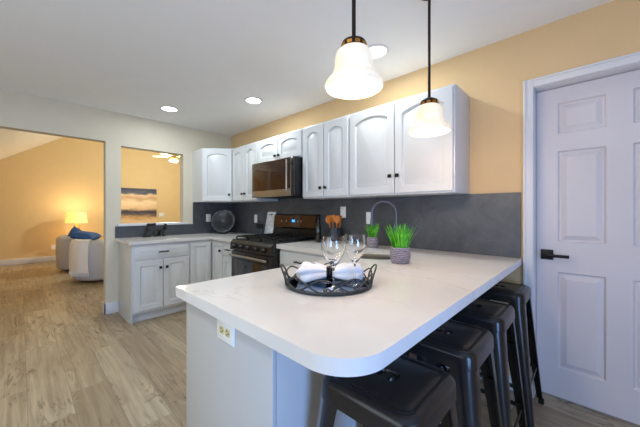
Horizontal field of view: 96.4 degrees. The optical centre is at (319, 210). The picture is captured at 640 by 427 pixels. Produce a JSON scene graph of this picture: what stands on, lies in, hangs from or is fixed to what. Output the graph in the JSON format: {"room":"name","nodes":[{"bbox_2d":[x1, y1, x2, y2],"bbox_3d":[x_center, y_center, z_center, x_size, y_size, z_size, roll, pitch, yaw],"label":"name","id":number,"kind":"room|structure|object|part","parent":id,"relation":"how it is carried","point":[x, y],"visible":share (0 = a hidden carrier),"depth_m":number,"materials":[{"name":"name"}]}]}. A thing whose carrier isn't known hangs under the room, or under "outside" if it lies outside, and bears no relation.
{"room":"kitchen","nodes":[
{"label":"kitchen","id":0,"kind":"room"},
{"bbox_2d":[0,128,62,159],"bbox_3d":[-3.426,-1.970,6.513,5.280,2.508,6.600,0,0,44],"label":"ceiling","id":1,"kind":"structure","parent":0,"point":[12,142],"depth_m":5.74,"materials":[{"name":"paint"}]},
{"bbox_2d":[152,153,179,162],"bbox_3d":[-3.607,-2.175,7.110,0.924,1.950,0.889,0,0,44],"label":"ceiling fan","id":2,"kind":"object","parent":1,"relation":"hanging from","point":[173,158],"visible":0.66,"depth_m":7.01,"materials":[{"name":"white"}]},
{"bbox_3d":[-3.623,-1.365,7.088,0.240,0.160,0.240,0,0,44],"label":"motor","id":3,"kind":"part","parent":2,"relation":"part of","materials":[{"name":"white"}]},
{"bbox_3d":[-3.623,-1.246,7.088,0.210,0.090,0.210,0,0,44],"label":"lamp shade","id":4,"kind":"part","parent":2,"relation":"part of","materials":[{"name":"white glass"}]},
{"bbox_2d":[0,137,179,259],"bbox_3d":[-5.372,-0.945,8.370,0.100,4.358,6.600,0,0,44],"label":"wall","id":5,"kind":"structure","parent":0,"point":[40,184],"depth_m":7.14,"materials":[{"name":"paint"}]},
{"bbox_2d":[0,255,55,265],"bbox_3d":[-5.330,1.167,8.330,0.016,0.135,6.600,0,0,44],"label":"baseboard","id":6,"kind":"structure","parent":5,"relation":"attached to","point":[44,258],"depth_m":6.71,"materials":[{"name":"paint"}]},
{"bbox_2d":[121,188,156,222],"bbox_3d":[-5.336,-0.105,8.308,0.035,1.100,1.060,0,0,44],"label":"painting","id":7,"kind":"object","parent":5,"relation":"attached to","point":[137,205],"visible":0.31,"depth_m":8.33,"materials":[{"name":"fabric"}]},
{"bbox_2d":[0,88,230,302],"bbox_3d":[-1.887,-1.016,4.214,0.120,4.500,7.800,0,0,44],"label":"wall","id":8,"kind":"structure","parent":0,"point":[19,111],"depth_m":3.47,"materials":[{"name":"beige paint"}]},
{"bbox_2d":[102,301,118,314],"bbox_3d":[-2.568,1.169,3.501,0.152,0.130,0.143,0,0,44],"label":"baseboard","id":9,"kind":"structure","parent":8,"relation":"attached to","point":[107,308],"depth_m":3.45,"materials":[{"name":"paint"}]},
{"bbox_2d":[117,222,188,225],"bbox_3d":[-2.229,0.173,3.842,0.170,0.030,0.840,0,0,44],"label":"trim","id":10,"kind":"structure","parent":8,"relation":"attached to","point":[157,223],"depth_m":3.70,"materials":[{"name":"paint"}]},
{"bbox_2d":[115,202,230,237],"bbox_3d":[-1.960,0.102,4.042,0.011,0.458,1.547,0,0,44],"label":"backsplash","id":11,"kind":"structure","parent":8,"relation":"attached to","point":[200,209],"depth_m":4.16,"materials":[{"name":"stone"}]},
{"bbox_2d":[206,214,210,221],"bbox_3d":[-1.683,0.104,4.317,0.008,0.116,0.072,0,0,44],"label":"outlet","id":12,"kind":"object","parent":11,"relation":"attached to","point":[208,216],"visible":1,"depth_m":4.32,"materials":[{"name":"white plastic"}]},
{"bbox_2d":[193,148,246,202],"bbox_3d":[-1.416,-0.496,4.170,0.621,0.738,0.612,0,0,44],"label":"upper cabinet","id":13,"kind":"object","parent":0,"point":[212,167],"visible":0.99,"depth_m":3.94,"materials":[{"name":"paint"}]},
{"bbox_3d":[-1.414,-0.493,3.944,0.395,0.708,0.020,0,0,-1],"label":"door","id":14,"kind":"part","parent":13,"relation":"part of","materials":[{"name":"paint"}]},
{"bbox_2d":[0,0,612,135],"bbox_3d":[-0.813,-1.256,0.908,6.000,0.100,4.500,0,0,44],"label":"ceiling","id":15,"kind":"structure","parent":0,"point":[202,59],"depth_m":2.07,"materials":[{"name":"paint"}]},
{"bbox_2d":[160,106,178,111],"bbox_3d":[-1.770,-1.200,3.364,0.192,0.010,0.192,0,0,44],"label":"recessed light","id":16,"kind":"object","parent":15,"relation":"in","point":[166,108],"visible":1,"depth_m":3.35,"materials":[{"name":"paint"}]},
{"bbox_2d":[162,107,176,110],"bbox_3d":[-1.770,-1.202,3.364,0.155,0.005,0.155,0,0,-1],"label":"diffuser","id":17,"kind":"object","parent":16,"relation":"attached to","point":[164,108],"depth_m":3.35,"materials":[{"name":"white plastic"}]},
{"bbox_2d":[244,97,261,103],"bbox_3d":[-0.722,-1.200,3.106,0.192,0.010,0.192,0,0,44],"label":"recessed light","id":18,"kind":"object","parent":15,"relation":"in","point":[255,100],"visible":1,"depth_m":3.10,"materials":[{"name":"paint"}]},
{"bbox_2d":[246,98,260,102],"bbox_3d":[-0.722,-1.202,3.106,0.155,0.005,0.155,0,0,-1],"label":"diffuser","id":19,"kind":"object","parent":18,"relation":"attached to","point":[250,100],"depth_m":3.10,"materials":[{"name":"white plastic"}]},
{"bbox_2d":[325,0,382,98],"bbox_3d":[0.126,-0.830,1.066,0.216,0.749,0.216,0,0,44],"label":"pendant light","id":20,"kind":"object","parent":15,"relation":"hanging from","point":[354,75],"visible":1,"depth_m":1.03,"materials":[{"name":"white glass"}]},
{"bbox_3d":[0.126,-0.530,1.066,0.216,0.148,0.216,0,0,44],"label":"lamp shade","id":21,"kind":"part","parent":20,"relation":"part of","materials":[{"name":"white glass"}]},
{"bbox_3d":[0.126,-0.907,1.066,0.015,0.537,0.014,0,0,44],"label":"rod","id":22,"kind":"part","parent":20,"relation":"part of","materials":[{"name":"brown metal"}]},
{"bbox_2d":[368,44,388,57],"bbox_3d":[0.422,-1.200,2.155,0.192,0.010,0.192,0,0,44],"label":"recessed light","id":23,"kind":"object","parent":15,"relation":"in","point":[378,50],"visible":0.62,"depth_m":2.13,"materials":[{"name":"paint"}]},
{"bbox_2d":[370,46,386,56],"bbox_3d":[0.422,-1.202,2.155,0.155,0.005,0.155,0,0,-1],"label":"diffuser","id":24,"kind":"object","parent":23,"relation":"attached to","point":[377,51],"depth_m":2.14,"materials":[{"name":"white"}]},
{"bbox_2d":[409,0,450,136],"bbox_3d":[0.597,-0.817,1.562,0.216,0.775,0.216,0,0,44],"label":"pendant light","id":25,"kind":"object","parent":15,"relation":"hanging from","point":[430,121],"visible":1,"depth_m":1.53,"materials":[{"name":"white glass"}]},
{"bbox_3d":[0.597,-0.894,1.562,0.015,0.563,0.014,0,0,44],"label":"rod","id":26,"kind":"part","parent":25,"relation":"part of","materials":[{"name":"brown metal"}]},
{"bbox_3d":[0.597,-0.504,1.562,0.216,0.148,0.216,0,0,44],"label":"lamp shade","id":27,"kind":"part","parent":25,"relation":"part of","materials":[{"name":"white glass"}]},
{"bbox_2d":[0,261,639,426],"bbox_3d":[-1.627,1.284,3.966,11.400,0.100,7.800,0,0,44],"label":"floor","id":28,"kind":"structure","parent":0,"point":[64,362],"depth_m":2.27,"materials":[{"name":"brown wood"}]},
{"bbox_2d":[55,235,72,270],"bbox_3d":[-5.104,0.875,6.116,0.884,0.720,0.812,0,0,44],"label":"armchair","id":29,"kind":"object","parent":28,"relation":"on","point":[62,242],"visible":0.27,"depth_m":5.71,"materials":[{"name":"grey fabric"}]},
{"bbox_2d":[67,225,81,235],"bbox_3d":[-5.246,0.554,6.141,0.170,0.497,0.500,0,0,-4],"label":"cushion","id":30,"kind":"object","parent":29,"relation":"on","point":[74,229],"visible":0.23,"depth_m":6.05,"materials":[{"name":"blue fabric"}]},
{"bbox_2d":[72,239,103,281],"bbox_3d":[-4.001,0.875,5.215,0.884,0.720,0.812,0,0,44],"label":"armchair","id":31,"kind":"object","parent":28,"relation":"on","point":[96,247],"visible":0.42,"depth_m":4.85,"materials":[{"name":"grey fabric"}]},
{"bbox_2d":[69,239,92,276],"bbox_3d":[-4.086,0.795,4.897,0.477,0.620,0.220,0,0,17],"label":"throw blanket","id":32,"kind":"object","parent":31,"relation":"on","point":[78,248],"visible":0.98,"depth_m":4.79,"materials":[{"name":"white fabric"}]},
{"bbox_2d":[69,231,101,239],"bbox_3d":[-4.288,0.460,5.240,0.375,0.177,0.382,0,0,-14],"label":"cushion","id":33,"kind":"object","parent":31,"relation":"on","point":[84,235],"visible":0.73,"depth_m":5.11,"materials":[{"name":"blue fabric"}]},
{"bbox_2d":[118,241,188,324],"bbox_3d":[-2.030,0.799,3.505,0.652,0.870,0.623,0,0,44],"label":"base cabinet","id":34,"kind":"object","parent":28,"relation":"on","point":[149,274],"visible":0.91,"depth_m":3.27,"materials":[{"name":"paint"}]},
{"bbox_3d":[-1.920,0.831,3.208,0.020,0.548,0.286,0,0,44],"label":"door","id":35,"kind":"part","parent":34,"relation":"part of","materials":[{"name":"paint"}]},
{"bbox_3d":[-1.818,0.469,3.315,0.020,0.142,0.581,0,0,44],"label":"drawer","id":36,"kind":"part","parent":34,"relation":"part of","materials":[{"name":"paint"}]},
{"bbox_3d":[-1.716,0.831,3.421,0.020,0.548,0.286,0,0,44],"label":"door","id":37,"kind":"part","parent":34,"relation":"part of","materials":[{"name":"paint"}]},
{"bbox_2d":[189,239,223,283],"bbox_3d":[-1.415,0.799,3.970,0.898,0.870,0.898,0,0,44],"label":"base cabinet","id":38,"kind":"object","parent":28,"relation":"on","point":[205,256],"visible":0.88,"depth_m":3.62,"materials":[{"name":"paint"}]},
{"bbox_2d":[115,232,252,244],"bbox_3d":[-1.517,0.348,3.619,1.235,0.032,1.547,0,0,44],"label":"countertop","id":39,"kind":"structure","parent":38,"relation":"on","point":[229,236],"depth_m":3.56,"materials":[{"name":"white stone"}]},
{"bbox_2d":[142,223,166,237],"bbox_3d":[-2.125,0.244,3.690,0.022,0.182,0.286,0,0,44],"label":"eat sign","id":40,"kind":"object","parent":39,"relation":"on","point":[164,227],"visible":0.99,"depth_m":3.67,"materials":[{"name":"metal"}]},
{"bbox_2d":[259,224,262,233],"bbox_3d":[-0.772,0.250,3.758,0.056,0.165,0.055,0,0,44],"label":"pepper mill","id":41,"kind":"object","parent":39,"relation":"on","point":[260,225],"visible":0.69,"depth_m":3.74,"materials":[{"name":"ceramic"}]},
{"bbox_2d":[264,212,275,233],"bbox_3d":[-0.662,0.172,3.792,0.175,0.321,0.081,0,0,44],"label":"cutting board","id":42,"kind":"object","parent":39,"relation":"on","point":[269,227],"visible":0.78,"depth_m":3.79,"materials":[{"name":"white stone"}]},
{"bbox_3d":[-1.420,0.257,4.209,0.108,0.151,0.168,0,0,-1],"label":"plate stand","id":43,"kind":"object","parent":39,"relation":"on","visible":0},
{"bbox_2d":[211,209,234,231],"bbox_3d":[-1.420,0.142,4.188,0.344,0.332,0.092,0,0,-2],"label":"decorative plate","id":44,"kind":"object","parent":43,"relation":"on","point":[223,220],"visible":1,"depth_m":4.20,"materials":[{"name":"grey ceramic"}]},
{"bbox_3d":[-1.513,0.749,3.636,0.020,0.712,0.262,0,0,44],"label":"door","id":45,"kind":"part","parent":38,"relation":"part of","materials":[{"name":"paint"}]},
{"bbox_3d":[-1.301,0.749,3.641,0.262,0.712,0.020,0,0,44],"label":"door","id":46,"kind":"part","parent":38,"relation":"part of","materials":[{"name":"paint"}]},
{"bbox_2d":[223,241,232,277],"bbox_3d":[-0.888,0.799,3.638,0.321,0.870,0.651,0,0,44],"label":"base cabinet","id":47,"kind":"object","parent":28,"relation":"on","point":[226,245],"visible":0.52,"depth_m":3.47,"materials":[{"name":"paint"}]},
{"bbox_3d":[-1.083,0.831,3.433,0.302,0.548,0.020,0,0,44],"label":"door","id":48,"kind":"part","parent":47,"relation":"part of","materials":[{"name":"paint"}]},
{"bbox_3d":[-1.083,0.469,3.433,0.302,0.142,0.020,0,0,44],"label":"drawer","id":49,"kind":"part","parent":47,"relation":"part of","materials":[{"name":"paint"}]},
{"bbox_2d":[228,214,319,275],"bbox_3d":[-0.523,0.637,3.210,0.760,1.195,0.728,0,0,44],"label":"range","id":50,"kind":"object","parent":28,"relation":"on","point":[255,252],"visible":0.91,"depth_m":3.12,"materials":[{"name":"black metal"}]},
{"bbox_3d":[-0.754,0.482,2.968,0.676,0.026,0.058,0,0,44],"label":"handle","id":51,"kind":"part","parent":50,"relation":"part of","materials":[{"name":"silver metal"}]},
{"bbox_3d":[-0.729,0.379,2.994,0.756,0.112,0.045,0,0,44],"label":"control panel","id":52,"kind":"part","parent":50,"relation":"part of","materials":[{"name":"black metal"}]},
{"bbox_3d":[-0.725,0.731,2.999,0.748,0.577,0.031,0,0,44],"label":"oven door","id":53,"kind":"part","parent":50,"relation":"part of","materials":[{"name":"black glass"}]},
{"bbox_2d":[235,238,313,244],"bbox_3d":[-0.519,0.324,3.214,0.760,0.012,0.587,0,0,44],"label":"cooktop","id":54,"kind":"object","parent":50,"relation":"in","point":[251,241],"depth_m":3.02,"materials":[{"name":"metal"}]},
{"bbox_3d":[-0.320,0.122,3.423,0.726,0.140,0.014,0,0,44],"label":"display panel","id":55,"kind":"part","parent":50,"relation":"part of","materials":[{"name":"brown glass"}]},
{"bbox_2d":[280,249,325,266],"bbox_3d":[0.022,0.797,2.770,0.599,0.874,0.651,0,0,44],"label":"base cabinet","id":56,"kind":"object","parent":28,"relation":"on","point":[287,257],"visible":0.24,"depth_m":2.59,"materials":[{"name":"paint"}]},
{"bbox_2d":[187,302,449,426],"bbox_3d":[0.281,0.797,1.688,0.627,0.874,1.857,0,0,44],"label":"base cabinet","id":57,"kind":"object","parent":28,"relation":"on","point":[250,383],"visible":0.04,"depth_m":0.93,"materials":[{"name":"paint"}]},
{"bbox_2d":[217,319,234,346],"bbox_3d":[-0.323,0.410,0.975,0.116,0.072,0.009,0,0,44],"label":"outlet","id":58,"kind":"object","parent":57,"relation":"attached to","point":[225,332],"visible":0.84,"depth_m":0.97,"materials":[{"name":"white plastic"}]},
{"bbox_2d":[219,326,223,333],"bbox_3d":[-0.338,0.410,0.988,0.031,0.025,0.004,0,0,44],"label":"receptacle","id":59,"kind":"object","parent":58,"relation":"attached to","point":[221,328],"depth_m":0.99,"materials":[{"name":"beige plastic"}]},
{"bbox_2d":[225,329,229,337],"bbox_3d":[-0.310,0.410,0.961,0.031,0.025,0.004,0,0,44],"label":"receptacle","id":60,"kind":"object","parent":58,"relation":"attached to","point":[227,331],"depth_m":0.96,"materials":[{"name":"beige plastic"}]},
{"bbox_3d":[-0.345,0.797,1.013,0.601,0.874,0.014,0,0,44],"label":"panel","id":61,"kind":"part","parent":57,"relation":"part of","materials":[{"name":"paint"}]},
{"bbox_2d":[176,239,521,376],"bbox_3d":[0.041,0.341,1.895,1.864,0.040,1.889,0,0,44],"label":"countertop","id":62,"kind":"structure","parent":57,"relation":"on","point":[361,334],"depth_m":0.97,"materials":[{"name":"white stone"}]},
{"bbox_2d":[315,217,320,241],"bbox_3d":[-0.019,0.189,2.949,0.060,0.264,0.060,0,0,44],"label":"bottle","id":63,"kind":"object","parent":62,"relation":"on","point":[318,226],"visible":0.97,"depth_m":2.92,"materials":[{"name":"black glass"}]},
{"bbox_2d":[280,262,376,295],"bbox_3d":[0.037,0.276,1.254,0.391,0.088,0.392,0,0,44],"label":"wire tray","id":64,"kind":"object","parent":62,"relation":"on","point":[314,288],"visible":0.71,"depth_m":1.15,"materials":[{"name":"metal"}]},
{"bbox_3d":[-0.157,0.272,1.254,0.034,0.079,0.096,0,0,0],"label":"handle","id":65,"kind":"part","parent":64,"relation":"part of","materials":[{"name":"grey metal"}]},
{"bbox_2d":[290,278,368,291],"bbox_3d":[0.037,0.315,1.254,0.356,0.006,0.356,0,0,44],"label":"mirror","id":66,"kind":"object","parent":64,"relation":"on","point":[296,285],"depth_m":1.18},
{"bbox_2d":[296,262,363,282],"bbox_3d":[0.044,0.269,1.271,0.301,0.083,0.111,0,0,1],"label":"napkin","id":67,"kind":"object","parent":64,"relation":"in","point":[307,272],"visible":0.84,"depth_m":1.24,"materials":[{"name":"white fabric"}]},
{"bbox_2d":[315,263,345,266],"bbox_3d":[0.055,0.278,1.360,0.191,0.064,0.084,0,0,-8],"label":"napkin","id":68,"kind":"object","parent":64,"relation":"in","point":[315,263],"visible":0.08,"depth_m":1.35,"materials":[{"name":"white fabric"}]},
{"bbox_2d":[321,235,345,291],"bbox_3d":[0.053,0.205,1.120,0.096,0.212,0.096,0,0,44],"label":"wine glass","id":69,"kind":"object","parent":64,"relation":"on","point":[333,247],"visible":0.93,"depth_m":1.09,"materials":[{"name":"clear glass"}]},
{"bbox_2d":[344,234,365,286],"bbox_3d":[0.147,0.205,1.205,0.096,0.212,0.096,0,0,44],"label":"wine glass","id":70,"kind":"object","parent":64,"relation":"on","point":[355,243],"visible":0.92,"depth_m":1.17,"materials":[{"name":"clear glass"}]},
{"bbox_3d":[0.232,0.272,1.254,0.034,0.079,0.096,0,0,0],"label":"handle","id":71,"kind":"part","parent":64,"relation":"part of","materials":[{"name":"grey metal"}]},
{"bbox_2d":[328,227,340,235],"bbox_3d":[0.152,0.245,2.947,0.136,0.150,0.136,0,0,44],"label":"utensil crock","id":72,"kind":"object","parent":62,"relation":"on","point":[331,231],"visible":0.39,"depth_m":2.89,"materials":[{"name":"ceramic"}]},
{"bbox_2d":[325,215,331,227],"bbox_3d":[0.095,0.176,2.946,0.083,0.262,0.019,0,0,-8],"label":"wooden spoon","id":73,"kind":"object","parent":72,"relation":"in","point":[328,219],"visible":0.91,"depth_m":2.94,"materials":[{"name":"brown wood"}]},
{"bbox_2d":[329,215,334,227],"bbox_3d":[0.123,0.173,2.974,0.074,0.268,0.022,0,0,26],"label":"wooden spatula","id":74,"kind":"object","parent":72,"relation":"in","point":[331,216],"visible":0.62,"depth_m":2.97,"materials":[{"name":"brown wood"}]},
{"bbox_2d":[334,215,340,227],"bbox_3d":[0.178,0.174,2.926,0.071,0.264,0.026,0,0,12],"label":"wooden spoon","id":75,"kind":"object","parent":72,"relation":"in","point":[337,219],"visible":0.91,"depth_m":2.92,"materials":[{"name":"brown wood"}]},
{"bbox_2d":[365,223,379,247],"bbox_3d":[0.460,0.204,2.513,0.142,0.232,0.153,0,0,20],"label":"potted grass","id":76,"kind":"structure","parent":62,"relation":"on","point":[372,239],"depth_m":2.48,"materials":[{"name":"plant"}]},
{"bbox_2d":[361,254,390,259],"bbox_3d":[0.402,0.426,2.050,0.328,0.188,0.328,0,0,44],"label":"sink","id":77,"kind":"object","parent":62,"relation":"in","point":[364,256],"visible":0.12,"depth_m":2.10,"materials":[{"name":"metal"}]},
{"bbox_2d":[370,200,397,231],"bbox_3d":[0.577,0.114,2.427,0.302,0.413,0.065,0,0,25],"label":"faucet","id":78,"kind":"object","parent":62,"relation":"on","point":[381,201],"visible":0.66,"depth_m":2.42,"materials":[{"name":"silver metal"}]},
{"bbox_2d":[386,224,416,263],"bbox_3d":[0.501,0.197,1.767,0.186,0.247,0.187,0,0,-37],"label":"potted grass","id":79,"kind":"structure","parent":62,"relation":"on","point":[400,253],"depth_m":1.73,"materials":[{"name":"plant"}]},
{"bbox_3d":[0.505,0.797,1.485,0.022,0.874,1.842,0,0,44],"label":"panel","id":80,"kind":"part","parent":57,"relation":"part of","materials":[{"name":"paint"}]},
{"bbox_2d":[319,354,458,426],"bbox_3d":[0.201,0.856,0.838,0.416,0.757,0.416,0,0,44],"label":"bar stool","id":81,"kind":"object","parent":28,"relation":"on","point":[424,394],"visible":0.73,"depth_m":0.77,"materials":[{"name":"black metal"}]},
{"bbox_3d":[-0.013,0.860,0.833,0.130,0.705,0.110,0,0,-1],"label":"leg","id":82,"kind":"part","parent":81,"relation":"part of","materials":[{"name":"black metal"}]},
{"bbox_3d":[0.415,0.860,0.843,0.130,0.705,0.110,0,0,-1],"label":"leg","id":83,"kind":"part","parent":81,"relation":"part of","materials":[{"name":"black metal"}]},
{"bbox_2d":[391,319,502,426],"bbox_3d":[0.497,0.856,1.147,0.416,0.757,0.416,0,0,44],"label":"bar stool","id":84,"kind":"object","parent":28,"relation":"on","point":[468,348],"visible":0.58,"depth_m":1.03,"materials":[{"name":"black metal"}]},
{"bbox_3d":[0.283,0.860,1.143,0.130,0.705,0.110,0,0,-1],"label":"leg","id":85,"kind":"part","parent":84,"relation":"part of","materials":[{"name":"black metal"}]},
{"bbox_3d":[0.492,0.860,1.361,0.110,0.705,0.130,0,0,-1],"label":"leg","id":86,"kind":"part","parent":84,"relation":"part of","materials":[{"name":"black metal"}]},
{"bbox_3d":[0.497,0.507,1.147,0.304,0.060,0.304,0,0,44],"label":"seat","id":87,"kind":"part","parent":84,"relation":"part of","materials":[{"name":"black metal"}]},
{"bbox_3d":[0.502,0.860,0.934,0.110,0.705,0.130,0,0,-1],"label":"leg","id":88,"kind":"part","parent":84,"relation":"part of","materials":[{"name":"black metal"}]},
{"bbox_3d":[0.711,0.860,1.152,0.130,0.705,0.110,0,0,-1],"label":"leg","id":89,"kind":"part","parent":84,"relation":"part of","materials":[{"name":"black metal"}]},
{"bbox_2d":[435,298,526,426],"bbox_3d":[0.789,0.856,1.454,0.416,0.757,0.416,0,0,44],"label":"bar stool","id":90,"kind":"object","parent":28,"relation":"on","point":[498,318],"visible":0.48,"depth_m":1.34,"materials":[{"name":"black metal"}]},
{"bbox_3d":[0.789,0.507,1.454,0.304,0.060,0.304,0,0,44],"label":"seat","id":91,"kind":"part","parent":90,"relation":"part of","materials":[{"name":"black metal"}]},
{"bbox_3d":[0.794,0.860,1.240,0.110,0.705,0.130,0,0,-1],"label":"leg","id":92,"kind":"part","parent":90,"relation":"part of","materials":[{"name":"black metal"}]},
{"bbox_3d":[1.003,0.860,1.459,0.130,0.705,0.110,0,0,-1],"label":"leg","id":93,"kind":"part","parent":90,"relation":"part of","materials":[{"name":"black metal"}]},
{"bbox_2d":[478,281,543,426],"bbox_3d":[1.150,0.856,1.832,0.416,0.757,0.416,0,0,44],"label":"bar stool","id":94,"kind":"object","parent":28,"relation":"on","point":[518,296],"visible":0.59,"depth_m":1.66,"materials":[{"name":"black metal"}]},
{"bbox_3d":[1.150,0.507,1.832,0.304,0.060,0.304,0,0,44],"label":"seat","id":95,"kind":"part","parent":94,"relation":"part of","materials":[{"name":"black metal"}]},
{"bbox_3d":[1.155,0.860,1.618,0.110,0.705,0.130,0,0,-1],"label":"leg","id":96,"kind":"part","parent":94,"relation":"part of","materials":[{"name":"black metal"}]},
{"bbox_3d":[1.364,0.860,1.837,0.130,0.705,0.110,0,0,-1],"label":"leg","id":97,"kind":"part","parent":94,"relation":"part of","materials":[{"name":"black metal"}]},
{"bbox_3d":[-5.941,0.950,6.977,0.490,0.571,0.490,0,0,44],"label":"side table","id":98,"kind":"object","parent":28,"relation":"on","visible":0},
{"bbox_2d":[65,212,87,228],"bbox_3d":[-5.941,0.344,6.978,0.424,0.640,0.424,0,0,44],"label":"table lamp","id":99,"kind":"object","parent":98,"relation":"on","point":[71,217],"visible":0.67,"depth_m":6.83,"materials":[{"name":"yellow fabric"}]},
{"bbox_3d":[-5.941,0.157,6.978,0.424,0.265,0.424,0,0,44],"label":"lamp shade","id":100,"kind":"part","parent":99,"relation":"part of","materials":[{"name":"yellow fabric"}]},
{"bbox_2d":[367,236,377,247],"bbox_3d":[0.460,0.273,2.510,0.100,0.095,0.100,0,0,44],"label":"pot","id":101,"kind":"object","parent":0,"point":[372,241],"depth_m":2.47,"materials":[{"name":"grey wicker"}]},
{"bbox_2d":[390,246,410,263],"bbox_3d":[0.496,0.272,1.770,0.124,0.098,0.124,0,0,44],"label":"pot","id":102,"kind":"object","parent":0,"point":[398,254],"depth_m":1.72,"materials":[{"name":"grey wicker"}]},
{"bbox_2d":[231,0,639,374],"bbox_3d":[0.796,0.015,2.593,6.000,2.440,0.160,0,0,44],"label":"wall","id":103,"kind":"structure","parent":0,"point":[492,76],"depth_m":2.01,"materials":[{"name":"beige paint"}]},
{"bbox_2d":[233,141,277,201],"bbox_3d":[-0.888,-0.496,3.843,0.605,0.738,0.356,0,0,44],"label":"upper cabinet","id":104,"kind":"object","parent":103,"relation":"attached to","point":[244,156],"visible":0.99,"depth_m":3.73,"materials":[{"name":"paint"}]},
{"bbox_3d":[-1.094,-0.493,3.843,0.290,0.708,0.020,0,0,44],"label":"door","id":105,"kind":"part","parent":104,"relation":"part of","materials":[{"name":"paint"}]},
{"bbox_3d":[-0.879,-0.493,3.638,0.290,0.708,0.020,0,0,44],"label":"door","id":106,"kind":"part","parent":104,"relation":"part of","materials":[{"name":"paint"}]},
{"bbox_2d":[258,128,302,162],"bbox_3d":[-0.376,-0.716,3.354,0.800,0.300,0.356,0,0,44],"label":"upper cabinet","id":107,"kind":"object","parent":103,"relation":"attached to","point":[289,144],"visible":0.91,"depth_m":3.20,"materials":[{"name":"paint"}]},
{"bbox_3d":[-0.617,-0.713,3.388,0.387,0.270,0.020,0,0,44],"label":"door","id":108,"kind":"part","parent":107,"relation":"part of","materials":[{"name":"paint"}]},
{"bbox_2d":[252,156,302,198],"bbox_3d":[-0.421,-0.360,3.311,0.760,0.406,0.456,0,0,44],"label":"microwave","id":109,"kind":"object","parent":107,"relation":"attached to","point":[282,178],"visible":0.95,"depth_m":3.10,"materials":[{"name":"metal"}]},
{"bbox_3d":[-0.334,-0.370,2.948,0.018,0.326,0.051,0,0,44],"label":"handle","id":110,"kind":"part","parent":109,"relation":"part of","materials":[{"name":"silver metal"}]},
{"bbox_3d":[-0.275,-0.360,2.946,0.043,0.406,0.031,0,0,44],"label":"control panel","id":111,"kind":"part","parent":109,"relation":"part of","materials":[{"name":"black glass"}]},
{"bbox_3d":[-0.331,-0.713,3.115,0.387,0.270,0.020,0,0,44],"label":"door","id":112,"kind":"part","parent":107,"relation":"part of","materials":[{"name":"paint"}]},
{"bbox_2d":[303,114,363,199],"bbox_3d":[0.138,-0.496,2.864,0.608,0.738,0.356,0,0,44],"label":"upper cabinet","id":113,"kind":"object","parent":103,"relation":"attached to","point":[326,145],"visible":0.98,"depth_m":2.72,"materials":[{"name":"paint"}]},
{"bbox_3d":[-0.069,-0.493,2.864,0.291,0.708,0.020,0,0,44],"label":"door","id":114,"kind":"part","parent":113,"relation":"part of","materials":[{"name":"paint"}]},
{"bbox_3d":[0.148,-0.493,2.658,0.291,0.708,0.020,0,0,44],"label":"door","id":115,"kind":"part","parent":113,"relation":"part of","materials":[{"name":"paint"}]},
{"bbox_2d":[231,192,520,257],"bbox_3d":[-0.032,0.083,3.264,3.848,0.497,0.011,0,0,44],"label":"backsplash","id":116,"kind":"structure","parent":103,"relation":"attached to","point":[488,223],"depth_m":2.36,"materials":[{"name":"stone"}]},
{"bbox_2d":[340,207,345,217],"bbox_3d":[0.241,0.013,2.989,0.072,0.116,0.008,0,0,44],"label":"outlet","id":117,"kind":"object","parent":116,"relation":"attached to","point":[342,209],"visible":0.97,"depth_m":2.98,"materials":[{"name":"white plastic"}]},
{"bbox_2d":[366,212,370,223],"bbox_3d":[0.476,0.069,2.765,0.072,0.116,0.008,0,0,44],"label":"outlet","id":118,"kind":"object","parent":116,"relation":"attached to","point":[368,214],"visible":0.63,"depth_m":2.77,"materials":[{"name":"white plastic"}]},
{"bbox_2d":[350,84,468,197],"bbox_3d":[0.684,-0.496,2.342,0.892,0.738,0.356,0,0,44],"label":"upper cabinet","id":119,"kind":"object","parent":103,"relation":"attached to","point":[386,161],"visible":0.94,"depth_m":2.16,"materials":[{"name":"paint"}]},
{"bbox_3d":[0.427,-0.493,2.391,0.433,0.708,0.020,0,0,44],"label":"door","id":120,"kind":"part","parent":119,"relation":"part of","materials":[{"name":"paint"}]},
{"bbox_3d":[0.746,-0.493,2.087,0.433,0.708,0.020,0,0,44],"label":"door","id":121,"kind":"part","parent":119,"relation":"part of","materials":[{"name":"paint"}]},
{"bbox_2d":[480,369,512,390],"bbox_3d":[1.253,1.185,2.035,0.299,0.100,0.016,0,0,44],"label":"baseboard","id":122,"kind":"structure","parent":103,"relation":"attached to","point":[510,381],"depth_m":1.97,"materials":[{"name":"paint"}]},
{"bbox_2d":[523,51,639,397],"bbox_3d":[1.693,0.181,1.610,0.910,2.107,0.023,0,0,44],"label":"trim","id":123,"kind":"structure","parent":103,"relation":"attached to","point":[528,85],"depth_m":1.89,"materials":[{"name":"paint"}]},
{"bbox_2d":[536,69,639,424],"bbox_3d":[1.758,0.207,1.678,0.787,2.031,0.095,0,0,44],"label":"door","id":124,"kind":"structure","parent":103,"relation":"in","point":[588,132],"depth_m":1.77,"materials":[{"name":"paint"}]},
{"bbox_3d":[1.532,0.290,1.869,0.148,0.066,0.060,0,0,44],"label":"handle","id":125,"kind":"part","parent":124,"relation":"part of","materials":[{"name":"black metal"}]}
]}

